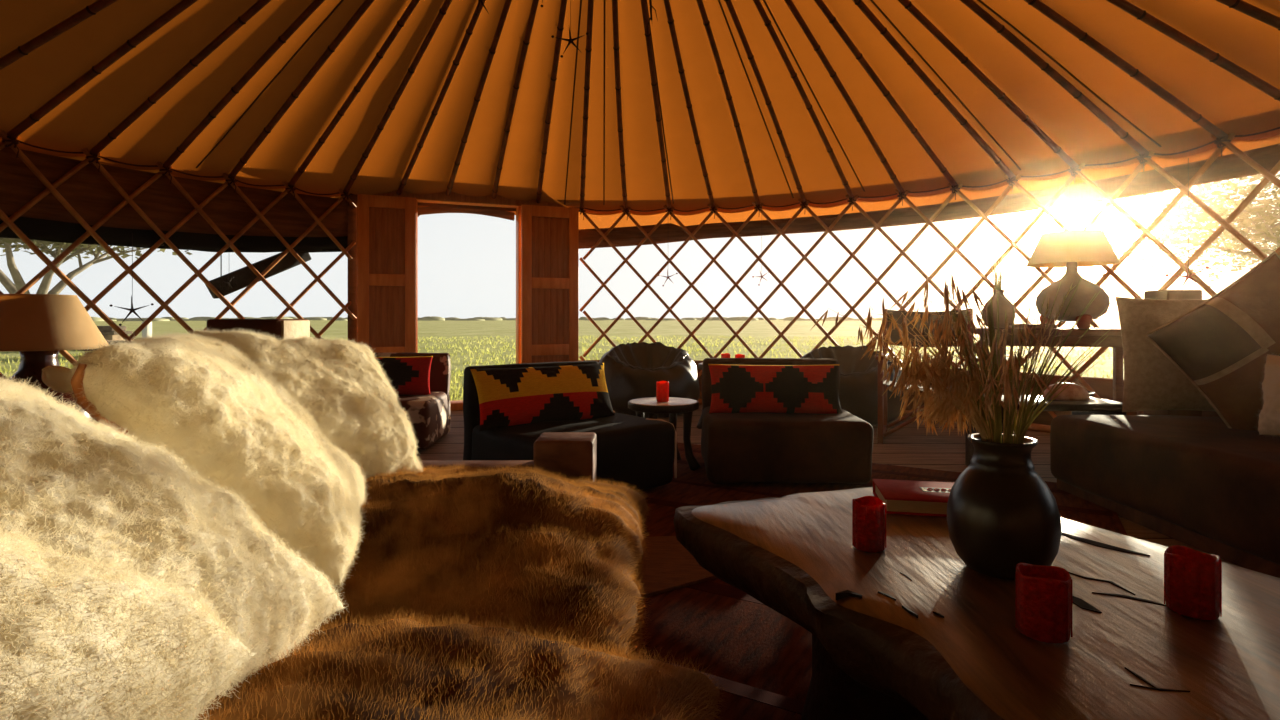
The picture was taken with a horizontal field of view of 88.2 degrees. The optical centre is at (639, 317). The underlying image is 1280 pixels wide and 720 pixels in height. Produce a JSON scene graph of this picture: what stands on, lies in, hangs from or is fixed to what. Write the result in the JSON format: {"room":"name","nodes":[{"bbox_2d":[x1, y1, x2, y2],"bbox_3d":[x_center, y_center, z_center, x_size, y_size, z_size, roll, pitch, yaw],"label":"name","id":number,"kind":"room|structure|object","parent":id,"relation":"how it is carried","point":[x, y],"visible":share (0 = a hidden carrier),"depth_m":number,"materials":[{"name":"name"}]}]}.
{"room":"traditional dwelling","nodes":[
{"label":"traditional dwelling","id":0,"kind":"room"},
{"bbox_2d":[0,131,356,378],"bbox_3d":[-3.753,-0.165,3.849,1.053,2.170,5.185,0,0,16],"label":"wall","id":1,"kind":"structure","parent":0,"point":[78,200],"depth_m":5.00,"materials":[{"name":"wood"}]},
{"bbox_2d":[109,233,153,325],"bbox_3d":[-3.601,-0.275,4.679,0.249,0.660,0.021,0,0,-40],"label":"star ornament","id":2,"kind":"object","parent":1,"relation":"hanging from","point":[132,309],"visible":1,"depth_m":4.68,"materials":[{"name":"metal"}]},
{"bbox_2d":[205,252,310,298],"bbox_3d":[-3.281,-0.489,5.709,0.120,0.656,0.807,0,0,42],"label":"log","id":3,"kind":"object","parent":1,"relation":"attached to","point":[244,276],"visible":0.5,"depth_m":5.59,"materials":[{"name":"brown wood"}]},
{"bbox_2d":[223,277,233,293],"bbox_3d":[-3.299,-0.415,5.292,0.017,0.450,0.176,0,0,-10],"label":"star ornament","id":4,"kind":"object","parent":3,"relation":"hanging from","point":[228,282],"visible":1,"depth_m":5.29,"materials":[{"name":"metal"}]},
{"bbox_2d":[348,190,578,410],"bbox_3d":[-1.696,-0.230,6.613,2.250,2.260,0.356,0,0,-22],"label":"door","id":5,"kind":"structure","parent":1,"relation":"in","point":[383,265],"depth_m":6.46,"materials":[{"name":"brown wood"}]},
{"bbox_2d":[0,0,1279,214],"bbox_3d":[-0.150,-1.963,2.850,8.460,1.774,8.460,0,0,-42],"label":"ceiling","id":6,"kind":"structure","parent":0,"point":[731,105],"depth_m":4.63,"materials":[{"name":"fabric"}]},
{"bbox_2d":[474,0,488,15],"bbox_3d":[-0.975,-1.934,3.991,0.019,0.232,0.218,0,0,30],"label":"star ornament","id":7,"kind":"object","parent":6,"relation":"hanging from","point":[479,1],"visible":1,"depth_m":3.99,"materials":[{"name":"metal"}]},
{"bbox_2d":[551,0,588,57],"bbox_3d":[-0.424,-1.818,4.000,0.226,0.484,0.019,0,0,-5],"label":"star ornament","id":8,"kind":"object","parent":6,"relation":"hanging from","point":[570,40],"visible":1,"depth_m":4.00,"materials":[{"name":"metal"}]},
{"bbox_2d":[645,0,657,33],"bbox_3d":[0.067,-1.954,3.901,0.077,0.532,0.081,0,0,0],"label":"sprig","id":9,"kind":"object","parent":6,"relation":"hanging from","point":[650,1],"visible":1,"depth_m":3.90,"materials":[{"name":"plant"}]},
{"bbox_2d":[416,405,1242,567],"bbox_3d":[-0.150,1.019,2.850,8.560,0.242,8.560,0,0,0],"label":"floor","id":10,"kind":"structure","parent":0,"point":[912,445],"depth_m":4.52,"materials":[{"name":"brown wood"}]},
{"bbox_2d":[372,353,450,449],"bbox_3d":[-1.860,0.581,4.720,0.873,0.636,0.753,0,0,-4],"label":"lounge chair","id":11,"kind":"object","parent":10,"relation":"on","point":[430,415],"visible":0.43,"depth_m":4.71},
{"bbox_2d":[374,356,432,394],"bbox_3d":[-1.800,0.420,4.800,0.562,0.281,0.167,0,0,-6],"label":"cushion","id":12,"kind":"object","parent":11,"relation":"on","point":[410,375],"visible":0.61,"depth_m":4.76,"materials":[{"name":"red fabric"}]},
{"bbox_2d":[599,342,699,417],"bbox_3d":[0.066,0.567,6.224,1.018,0.666,0.883,0,0,-8],"label":"armchair","id":13,"kind":"object","parent":10,"relation":"on","point":[632,371],"visible":0.69,"depth_m":5.93,"materials":[{"name":"leather"}]},
{"bbox_2d":[696,363,702,428],"bbox_3d":[0.660,0.640,5.320,0.380,0.545,0.380,0,0,-20],"label":"table","id":14,"kind":"object","parent":10,"relation":"on","point":[699,425],"visible":0.09,"depth_m":5.37,"materials":[{"name":"brown wood"}]},
{"bbox_2d":[721,353,729,357],"bbox_3d":[0.680,0.323,5.239,0.073,0.088,0.074,0,0,-34],"label":"cup","id":15,"kind":"object","parent":14,"relation":"on","point":[726,355],"visible":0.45,"depth_m":5.21,"materials":[{"name":"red glass"}]},
{"bbox_2d":[735,354,744,357],"bbox_3d":[0.800,0.328,5.279,0.079,0.078,0.077,0,0,-3],"label":"cup","id":16,"kind":"object","parent":14,"relation":"on","point":[736,355],"visible":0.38,"depth_m":5.25,"materials":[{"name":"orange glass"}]},
{"bbox_2d":[801,345,907,425],"bbox_3d":[1.798,0.574,5.755,0.997,0.653,0.865,0,0,20],"label":"bean bag","id":17,"kind":"object","parent":10,"relation":"on","point":[858,383],"visible":0.44,"depth_m":5.40,"materials":[{"name":"leather"}]},
{"bbox_2d":[637,442,1127,719],"bbox_3d":[0.350,0.891,2.750,2.900,0.014,3.300,0,0,30],"label":"rug","id":18,"kind":"object","parent":10,"relation":"on","point":[762,657],"visible":0.05,"depth_m":1.92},
{"bbox_2d":[207,319,596,481],"bbox_3d":[-0.662,0.452,0.845,1.125,0.897,2.390,0,0,0],"label":"sofa","id":19,"kind":"object","parent":18,"relation":"on","point":[570,453],"visible":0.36,"depth_m":1.86,"materials":[{"name":"brown leather"}]},
{"bbox_2d":[196,608,725,719],"bbox_3d":[-0.479,0.481,0.301,1.182,0.284,1.224,0,0,0],"label":"seat cushion","id":20,"kind":"object","parent":19,"relation":"on","point":[403,668],"visible":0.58,"depth_m":0.71,"materials":[{"name":"brown fur"}]},
{"bbox_2d":[0,515,263,719],"bbox_3d":[-0.588,0.205,0.227,0.558,0.344,0.591,0,0,3],"label":"cushion","id":21,"kind":"object","parent":20,"relation":"on","point":[83,639],"visible":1,"depth_m":0.41,"materials":[{"name":"beige fur"}]},
{"bbox_2d":[0,367,346,707],"bbox_3d":[-0.648,0.220,0.642,0.541,0.352,0.436,0,0,9],"label":"cushion","id":22,"kind":"object","parent":20,"relation":"on","point":[74,480],"visible":0.7,"depth_m":0.67,"materials":[{"name":"white fur"}]},
{"bbox_2d":[313,461,651,658],"bbox_3d":[-0.524,0.482,1.347,1.096,0.297,0.945,0,0,0],"label":"seat cushion","id":23,"kind":"object","parent":19,"relation":"on","point":[531,548],"visible":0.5,"depth_m":1.19,"materials":[{"name":"brown fur"}]},
{"bbox_2d":[42,329,367,589],"bbox_3d":[-0.730,0.223,1.119,0.482,0.381,0.433,0,0,-24],"label":"cushion","id":24,"kind":"object","parent":23,"relation":"on","point":[232,420],"visible":0.85,"depth_m":0.99,"materials":[{"name":"white fur"}]},
{"bbox_2d":[191,326,423,477],"bbox_3d":[-0.771,0.215,1.572,0.329,0.373,0.442,0,0,36],"label":"cushion","id":25,"kind":"object","parent":23,"relation":"on","point":[342,383],"visible":0.56,"depth_m":1.54,"materials":[{"name":"white fur"}]},
{"bbox_2d":[463,360,676,491],"bbox_3d":[-0.351,0.567,3.426,0.883,0.636,0.799,0,0,-41],"label":"lounge chair","id":26,"kind":"object","parent":18,"relation":"on","point":[639,451],"visible":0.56,"depth_m":3.29,"materials":[{"name":"black leather"}]},
{"bbox_2d":[470,363,614,430],"bbox_3d":[-0.495,0.405,3.505,0.800,0.297,0.209,0,0,-36],"label":"cushion","id":27,"kind":"object","parent":26,"relation":"on","point":[506,396],"visible":0.99,"depth_m":3.40,"materials":[{"name":"multicoloured fabric"}]},
{"bbox_2d":[628,397,700,469],"bbox_3d":[0.140,0.700,3.950,0.426,0.407,0.426,0,0,-20],"label":"table","id":28,"kind":"object","parent":18,"relation":"on","point":[649,405],"visible":0.72,"depth_m":3.86,"materials":[{"name":"brown wood"}]},
{"bbox_2d":[656,381,668,401],"bbox_3d":[0.135,0.437,3.931,0.075,0.120,0.076,0,0,9],"label":"cup","id":29,"kind":"object","parent":28,"relation":"on","point":[662,387],"visible":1,"depth_m":3.90,"materials":[{"name":"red glass"}]},
{"bbox_2d":[639,536,716,597],"bbox_3d":[0.222,0.879,2.332,1.155,0.010,0.707,0,0,-8],"label":"woven mat","id":30,"kind":"object","parent":18,"relation":"on","point":[672,566],"visible":0.2,"depth_m":2.30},
{"bbox_2d":[701,358,873,483],"bbox_3d":[0.800,0.567,3.800,0.873,0.636,0.753,0,0,2],"label":"lounge chair","id":31,"kind":"object","parent":18,"relation":"on","point":[746,447],"visible":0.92,"depth_m":3.44,"materials":[{"name":"black leather"}]},
{"bbox_2d":[708,364,841,413],"bbox_3d":[0.775,0.408,3.800,0.762,0.281,0.187,0,0,4],"label":"cushion","id":32,"kind":"object","parent":31,"relation":"on","point":[813,389],"visible":0.99,"depth_m":3.74,"materials":[{"name":"red fabric"}]},
{"bbox_2d":[674,487,1279,719],"bbox_3d":[0.734,0.667,1.001,0.840,0.437,1.653,0,0,-20],"label":"coffee table","id":33,"kind":"object","parent":18,"relation":"on","point":[906,630],"visible":0.74,"depth_m":1.02,"materials":[{"name":"brown wood"}]},
{"bbox_2d":[852,496,885,552],"bbox_3d":[0.448,0.402,1.290,0.063,0.094,0.064,0,0,44],"label":"cup","id":34,"kind":"object","parent":33,"relation":"on","point":[868,512],"visible":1,"depth_m":1.26,"materials":[{"name":"red glass"}]},
{"bbox_2d":[873,479,954,516],"bbox_3d":[0.737,0.429,1.573,0.320,0.039,0.183,0,0,11],"label":"book","id":35,"kind":"object","parent":33,"relation":"on","point":[904,497],"visible":0.55,"depth_m":1.53,"materials":[{"name":"red paper"}]},
{"bbox_2d":[947,433,1060,579],"bbox_3d":[0.647,0.332,1.180,0.180,0.234,0.180,0,0,0],"label":"clay vase","id":36,"kind":"object","parent":33,"relation":"on","point":[1002,514],"visible":0.91,"depth_m":1.12,"materials":[{"name":"ceramic"}]},
{"bbox_2d":[811,262,1113,443],"bbox_3d":[0.592,0.167,1.206,0.425,0.516,0.420,0,0,-24],"label":"bouquet","id":37,"kind":"object","parent":36,"relation":"in","point":[959,402],"visible":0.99,"depth_m":1.16,"materials":[{"name":"brown plant"}]},
{"bbox_2d":[1015,563,1071,642],"bbox_3d":[0.575,0.404,0.940,0.069,0.090,0.070,0,0,31],"label":"candle","id":38,"kind":"object","parent":33,"relation":"on","point":[1043,594],"visible":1,"depth_m":0.92,"materials":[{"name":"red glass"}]},
{"bbox_2d":[1164,545,1221,619],"bbox_3d":[0.845,0.404,1.011,0.067,0.090,0.068,0,0,8],"label":"cup","id":39,"kind":"object","parent":33,"relation":"on","point":[1192,578],"visible":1,"depth_m":0.99,"materials":[{"name":"red glass"}]},
{"bbox_2d":[876,309,978,443],"bbox_3d":[2.110,0.414,4.862,0.660,0.971,0.569,0,0,24],"label":"chair","id":40,"kind":"object","parent":10,"relation":"on","point":[882,400],"visible":0.34,"depth_m":5.09,"materials":[{"name":"brown wood"}]},
{"bbox_2d":[965,395,1126,465],"bbox_3d":[2.340,0.688,3.850,0.760,0.425,0.420,0,0,0],"label":"end table","id":41,"kind":"object","parent":10,"relation":"on","point":[1094,406],"visible":0.23,"depth_m":3.67,"materials":[{"name":"brown wood"}]},
{"bbox_2d":[1042,383,1089,400],"bbox_3d":[2.490,0.426,3.860,0.254,0.096,0.188,0,0,0],"label":"shell","id":42,"kind":"object","parent":41,"relation":"on","point":[1073,392],"visible":0.67,"depth_m":3.79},
{"bbox_2d":[973,328,1143,414],"bbox_3d":[2.720,0.484,4.280,0.940,0.832,0.380,0,0,10],"label":"console table","id":43,"kind":"object","parent":10,"relation":"on","point":[1113,338],"visible":0.3,"depth_m":4.14,"materials":[{"name":"brown wood"}]},
{"bbox_2d":[982,248,1015,327],"bbox_3d":[2.335,-0.192,4.300,0.194,0.519,0.194,0,0,0],"label":"vase","id":44,"kind":"object","parent":43,"relation":"on","point":[1005,306],"visible":0.76,"depth_m":4.25,"materials":[{"name":"beige ceramic"}]},
{"bbox_2d":[1008,324,1056,328],"bbox_3d":[2.470,0.052,4.160,0.240,0.030,0.120,0,0,10],"label":"wooden tray","id":45,"kind":"object","parent":43,"relation":"on","point":[1010,325],"visible":0.66,"depth_m":4.11,"materials":[{"name":"brown wood"}]},
{"bbox_2d":[1026,230,1120,328],"bbox_3d":[2.800,-0.241,4.280,0.512,0.617,0.512,0,0,0],"label":"table lamp","id":46,"kind":"object","parent":43,"relation":"on","point":[1070,249],"visible":0.98,"depth_m":4.14,"materials":[{"name":"fabric"}]},
{"bbox_2d":[1050,290,1279,577],"bbox_3d":[2.716,0.370,2.633,1.188,1.060,2.574,0,0,0],"label":"sofa","id":47,"kind":"object","parent":10,"relation":"on","point":[1190,478],"visible":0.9,"depth_m":2.70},
{"bbox_2d":[1115,296,1214,411],"bbox_3d":[2.860,0.190,3.441,0.642,0.614,0.220,0,0,16],"label":"linen pillow","id":48,"kind":"object","parent":47,"relation":"on","point":[1152,381],"visible":0.46,"depth_m":3.43,"materials":[{"name":"beige fabric"}]},
{"bbox_2d":[1144,252,1279,429],"bbox_3d":[2.789,0.134,2.979,0.874,0.870,0.267,0,0,24],"label":"patchwork pillow","id":49,"kind":"object","parent":47,"relation":"on","point":[1220,345],"visible":0.9,"depth_m":2.94,"materials":[{"name":"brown fabric"}]},
{"bbox_2d":[1257,354,1279,436],"bbox_3d":[2.704,0.323,2.626,0.230,0.337,0.361,0,0,-22],"label":"fluffy cushion","id":50,"kind":"object","parent":47,"relation":"on","point":[1269,416],"visible":1,"depth_m":2.71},
{"bbox_3d":[-2.020,0.677,2.220,0.520,0.445,0.520,0,0,0],"label":"side table","id":51,"kind":"object","parent":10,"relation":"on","visible":0},
{"bbox_2d":[0,294,108,421],"bbox_3d":[-2.020,0.188,2.220,0.372,0.532,0.372,0,0,0],"label":"table lamp","id":52,"kind":"object","parent":51,"relation":"on","point":[37,326],"visible":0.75,"depth_m":2.15,"materials":[{"name":"fabric"}]},
{"bbox_2d":[579,133,1279,432],"bbox_3d":[2.355,-0.165,4.773,2.206,2.170,7.338,0,0,-37],"label":"wall","id":53,"kind":"structure","parent":0,"point":[1233,159],"depth_m":5.80,"materials":[{"name":"wood"}]},
{"bbox_2d":[658,270,677,285],"bbox_3d":[0.287,-0.723,6.820,0.205,0.793,0.017,0,0,0],"label":"star ornament","id":54,"kind":"object","parent":53,"relation":"hanging from","point":[667,276],"visible":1,"depth_m":6.82,"materials":[{"name":"metal"}]},
{"bbox_2d":[1165,158,1208,289],"bbox_3d":[3.235,-0.546,3.904,0.202,0.798,0.017,0,0,40],"label":"star ornament","id":55,"kind":"object","parent":53,"relation":"hanging from","point":[1187,275],"visible":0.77,"depth_m":3.90,"materials":[{"name":"metal"}]},
{"label":"outside","id":56,"kind":"structure","parent":0,"visible":0},
{"bbox_2d":[0,319,1123,400],"bbox_3d":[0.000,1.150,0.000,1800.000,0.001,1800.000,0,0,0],"label":"ground","id":57,"kind":"structure","parent":56,"point":[447,328],"depth_m":43.37,"materials":[{"name":"green plant"}]},
{"bbox_2d":[0,238,191,293],"bbox_3d":[-25.625,-1.709,27.287,11.945,6.119,10.712,0,0,0],"label":"tree","id":58,"kind":"object","parent":57,"relation":"on","point":[12,288],"visible":0.22,"depth_m":26.97,"materials":[{"name":"green plant"}]},
{"bbox_2d":[97,326,132,340],"bbox_3d":[-19.600,0.720,24.000,1.440,0.860,1.200,0,0,-11],"label":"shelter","id":59,"kind":"object","parent":57,"relation":"on","point":[108,332],"visible":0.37,"depth_m":23.63,"materials":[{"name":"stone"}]},
{"bbox_2d":[83,322,151,354],"bbox_3d":[-15.463,0.630,19.965,2.181,1.040,0.929,0,0,8],"label":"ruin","id":60,"kind":"object","parent":57,"relation":"on","point":[148,329],"visible":0.04,"depth_m":19.81,"materials":[{"name":"white stone"}]},
{"bbox_2d":[91,316,1118,320],"bbox_3d":[-4.943,0.466,296.350,670.107,2.518,247.389,0,0,0],"label":"treeline","id":61,"kind":"object","parent":57,"relation":"on","point":[428,318],"visible":0.44,"depth_m":298.69,"materials":[{"name":"green plant"}]},
{"bbox_2d":[994,173,1279,296],"bbox_3d":[25.510,-3.090,24.076,18.968,8.880,19.210,0,0,-10],"label":"tree","id":62,"kind":"object","parent":57,"relation":"on","point":[1265,222],"visible":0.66,"depth_m":25.32,"materials":[{"name":"green plant"}]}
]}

